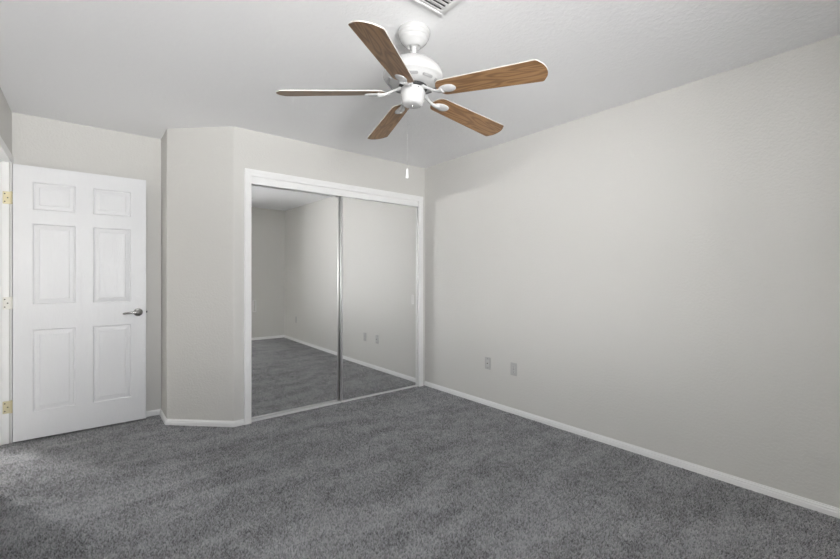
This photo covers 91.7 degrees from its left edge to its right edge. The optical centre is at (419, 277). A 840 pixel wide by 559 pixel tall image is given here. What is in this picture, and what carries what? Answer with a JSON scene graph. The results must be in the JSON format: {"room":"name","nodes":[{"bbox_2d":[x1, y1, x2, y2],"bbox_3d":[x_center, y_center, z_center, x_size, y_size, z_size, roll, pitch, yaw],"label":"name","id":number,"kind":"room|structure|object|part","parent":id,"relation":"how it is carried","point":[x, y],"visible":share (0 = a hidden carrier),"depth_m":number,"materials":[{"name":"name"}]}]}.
{"room":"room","nodes":[
{"label":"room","id":0,"kind":"room"},
{"bbox_2d":[0,88,11,441],"bbox_3d":[-1.928,-0.006,1.577,0.120,2.452,6.320,0,0,-39],"label":"wall","id":1,"kind":"structure","parent":0,"point":[5,111],"depth_m":2.92,"materials":[{"name":"grey paint"}]},
{"bbox_2d":[0,136,12,445],"bbox_3d":[-2.787,0.177,2.631,0.128,2.085,0.890,0,0,-39],"label":"trim","id":2,"kind":"structure","parent":1,"relation":"attached to","point":[4,161],"depth_m":2.98,"materials":[{"name":"white paint"}]},
{"bbox_2d":[12,112,246,420],"bbox_3d":[-2.379,-0.006,3.466,1.807,2.452,0.636,0,0,-13],"label":"wall","id":3,"kind":"structure","parent":0,"point":[194,177],"depth_m":3.36,"materials":[{"name":"grey paint"}]},
{"bbox_2d":[3,164,146,441],"bbox_3d":[-2.669,0.188,3.212,0.879,2.035,0.098,0,0,-39],"label":"door","id":4,"kind":"structure","parent":3,"relation":"in","point":[78,304],"depth_m":3.20,"materials":[{"name":"white paint"}]},
{"bbox_3d":[-2.395,0.296,3.393,0.126,0.027,0.027,0,0,-37],"label":"lever","id":5,"kind":"part","parent":4,"relation":"part of","materials":[{"name":"silver metal"}]},
{"bbox_3d":[-2.374,0.295,3.439,0.067,0.067,0.043,0,0,-39],"label":"lever handle","id":6,"kind":"part","parent":4,"relation":"part of","materials":[{"name":"silver metal"}]},
{"bbox_2d":[146,409,243,426],"bbox_3d":[-2.278,1.196,3.415,1.608,0.047,0.458,0,0,-10],"label":"baseboard","id":7,"kind":"structure","parent":3,"relation":"attached to","point":[182,422],"depth_m":3.35,"materials":[{"name":"white paint"}]},
{"bbox_2d":[247,129,424,384],"bbox_3d":[-0.729,-0.006,4.055,1.927,2.452,0.120,0,0,-39],"label":"wall","id":8,"kind":"structure","parent":0,"point":[265,152],"depth_m":3.90,"materials":[{"name":"grey paint"}]},
{"bbox_2d":[251,184,339,418],"bbox_3d":[-1.125,0.196,3.725,0.864,2.030,0.022,0,0,-39],"label":"door","id":9,"kind":"structure","parent":8,"relation":"in","point":[295,234],"depth_m":3.70,"materials":[{"name":"white mirror"}]},
{"bbox_3d":[-1.131,1.206,3.732,0.846,0.010,0.017,0,0,-39],"label":"rail","id":10,"kind":"part","parent":9,"relation":"part of","materials":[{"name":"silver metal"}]},
{"bbox_2d":[244,168,422,424],"bbox_3d":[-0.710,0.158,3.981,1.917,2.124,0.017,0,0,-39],"label":"trim","id":11,"kind":"structure","parent":8,"relation":"attached to","point":[248,173],"depth_m":3.41,"materials":[{"name":"white paint"}]},
{"bbox_2d":[251,176,418,206],"bbox_3d":[-0.717,-0.817,3.989,1.803,0.061,0.008,0,0,-39],"label":"trim","id":12,"kind":"structure","parent":8,"relation":"attached to","point":[254,180],"depth_m":3.87,"materials":[{"name":"white paint"}]},
{"bbox_2d":[340,196,417,401],"bbox_3d":[-0.394,0.196,4.281,0.981,2.030,0.022,0,0,-39],"label":"door","id":13,"kind":"structure","parent":8,"relation":"in","point":[379,240],"depth_m":4.23,"materials":[{"name":"white mirror"}]},
{"bbox_3d":[-0.396,1.206,4.284,0.963,0.010,0.017,0,0,-39],"label":"rail","id":14,"kind":"part","parent":13,"relation":"part of","materials":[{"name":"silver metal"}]},
{"bbox_2d":[339,345,339,380],"bbox_3d":[-1.356,-0.006,4.506,2.329,2.452,0.100,0,0,-39],"label":"wall","id":15,"kind":"structure","parent":0,"point":[339,345],"depth_m":4.78,"materials":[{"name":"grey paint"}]},
{"bbox_2d":[0,381,839,558],"bbox_3d":[-0.984,1.264,2.268,4.779,0.071,6.640,0,0,-39],"label":"floor","id":16,"kind":"structure","parent":0,"point":[422,472],"depth_m":2.29,"materials":[{"name":"grey carpet"}]},
{"bbox_2d":[251,385,417,421],"bbox_3d":[-0.747,1.214,4.026,1.803,0.012,0.071,0,0,-39],"label":"track","id":17,"kind":"object","parent":16,"relation":"on","point":[337,402],"visible":0.55,"depth_m":3.79,"materials":[{"name":"silver metal"}]},
{"bbox_2d":[0,0,839,167],"bbox_3d":[-0.984,-1.272,2.268,4.779,0.080,6.640,0,0,-39],"label":"ceiling","id":18,"kind":"structure","parent":0,"point":[147,68],"depth_m":2.27,"materials":[{"name":"white paint"}]},
{"bbox_2d":[276,20,547,178],"bbox_3d":[0.003,-0.865,2.080,1.227,0.732,1.276,0,0,-39],"label":"ceiling fan","id":19,"kind":"object","parent":18,"relation":"hanging from","point":[413,75],"visible":1,"depth_m":1.95,"materials":[{"name":"brown wood"}]},
{"bbox_3d":[-0.438,-0.911,2.016,0.530,0.005,0.137,-2,14,-4],"label":"blade","id":20,"kind":"part","parent":19,"relation":"part of","materials":[{"name":"brown wood"}]},
{"bbox_3d":[-0.133,-0.897,1.654,0.137,0.005,0.530,15,8,12],"label":"blade","id":21,"kind":"part","parent":19,"relation":"part of","materials":[{"name":"brown wood"}]},
{"bbox_3d":[-0.188,-0.912,2.417,0.137,0.005,0.530,-13,3,-22],"label":"blade","id":22,"kind":"part","parent":19,"relation":"part of","materials":[{"name":"brown wood"}]},
{"bbox_3d":[0.271,-0.898,2.304,0.530,0.005,0.137,5,-15,-40],"label":"blade","id":23,"kind":"part","parent":19,"relation":"part of","materials":[{"name":"brown wood"}]},
{"bbox_3d":[0.305,-0.888,1.832,0.530,0.005,0.137,6,-10,32],"label":"blade","id":24,"kind":"part","parent":19,"relation":"part of","materials":[{"name":"brown wood"}]},
{"bbox_2d":[413,0,462,15],"bbox_3d":[0.076,-1.225,1.668,0.345,0.014,0.340,0,0,-39],"label":"ceiling vent","id":25,"kind":"object","parent":18,"relation":"in","point":[441,7],"visible":1,"depth_m":1.83,"materials":[{"name":"grey metal"}]},
{"bbox_2d":[425,35,839,507],"bbox_3d":[1.209,-0.006,3.280,0.100,2.452,5.440,0,0,-39],"label":"wall","id":26,"kind":"structure","parent":0,"point":[659,272],"depth_m":2.67,"materials":[{"name":"grey paint"}]},
{"bbox_2d":[485,357,490,369],"bbox_3d":[0.643,0.819,3.885,0.013,0.115,0.070,0,0,-39],"label":"cable jack plate","id":27,"kind":"object","parent":26,"relation":"attached to","point":[487,359],"visible":1,"depth_m":3.88,"materials":[{"name":"grey plastic"}]},
{"bbox_2d":[511,362,516,375],"bbox_3d":[0.838,0.822,3.650,0.008,0.115,0.070,0,0,-39],"label":"wall outlet","id":28,"kind":"object","parent":26,"relation":"attached to","point":[513,365],"visible":1,"depth_m":3.64,"materials":[{"name":"grey plastic"}]},
{"bbox_2d":[424,381,839,518],"bbox_3d":[1.360,1.196,3.006,0.013,0.047,4.144,0,0,-39],"label":"baseboard","id":29,"kind":"structure","parent":26,"relation":"attached to","point":[823,508],"depth_m":2.66,"materials":[{"name":"white paint"}]}
]}

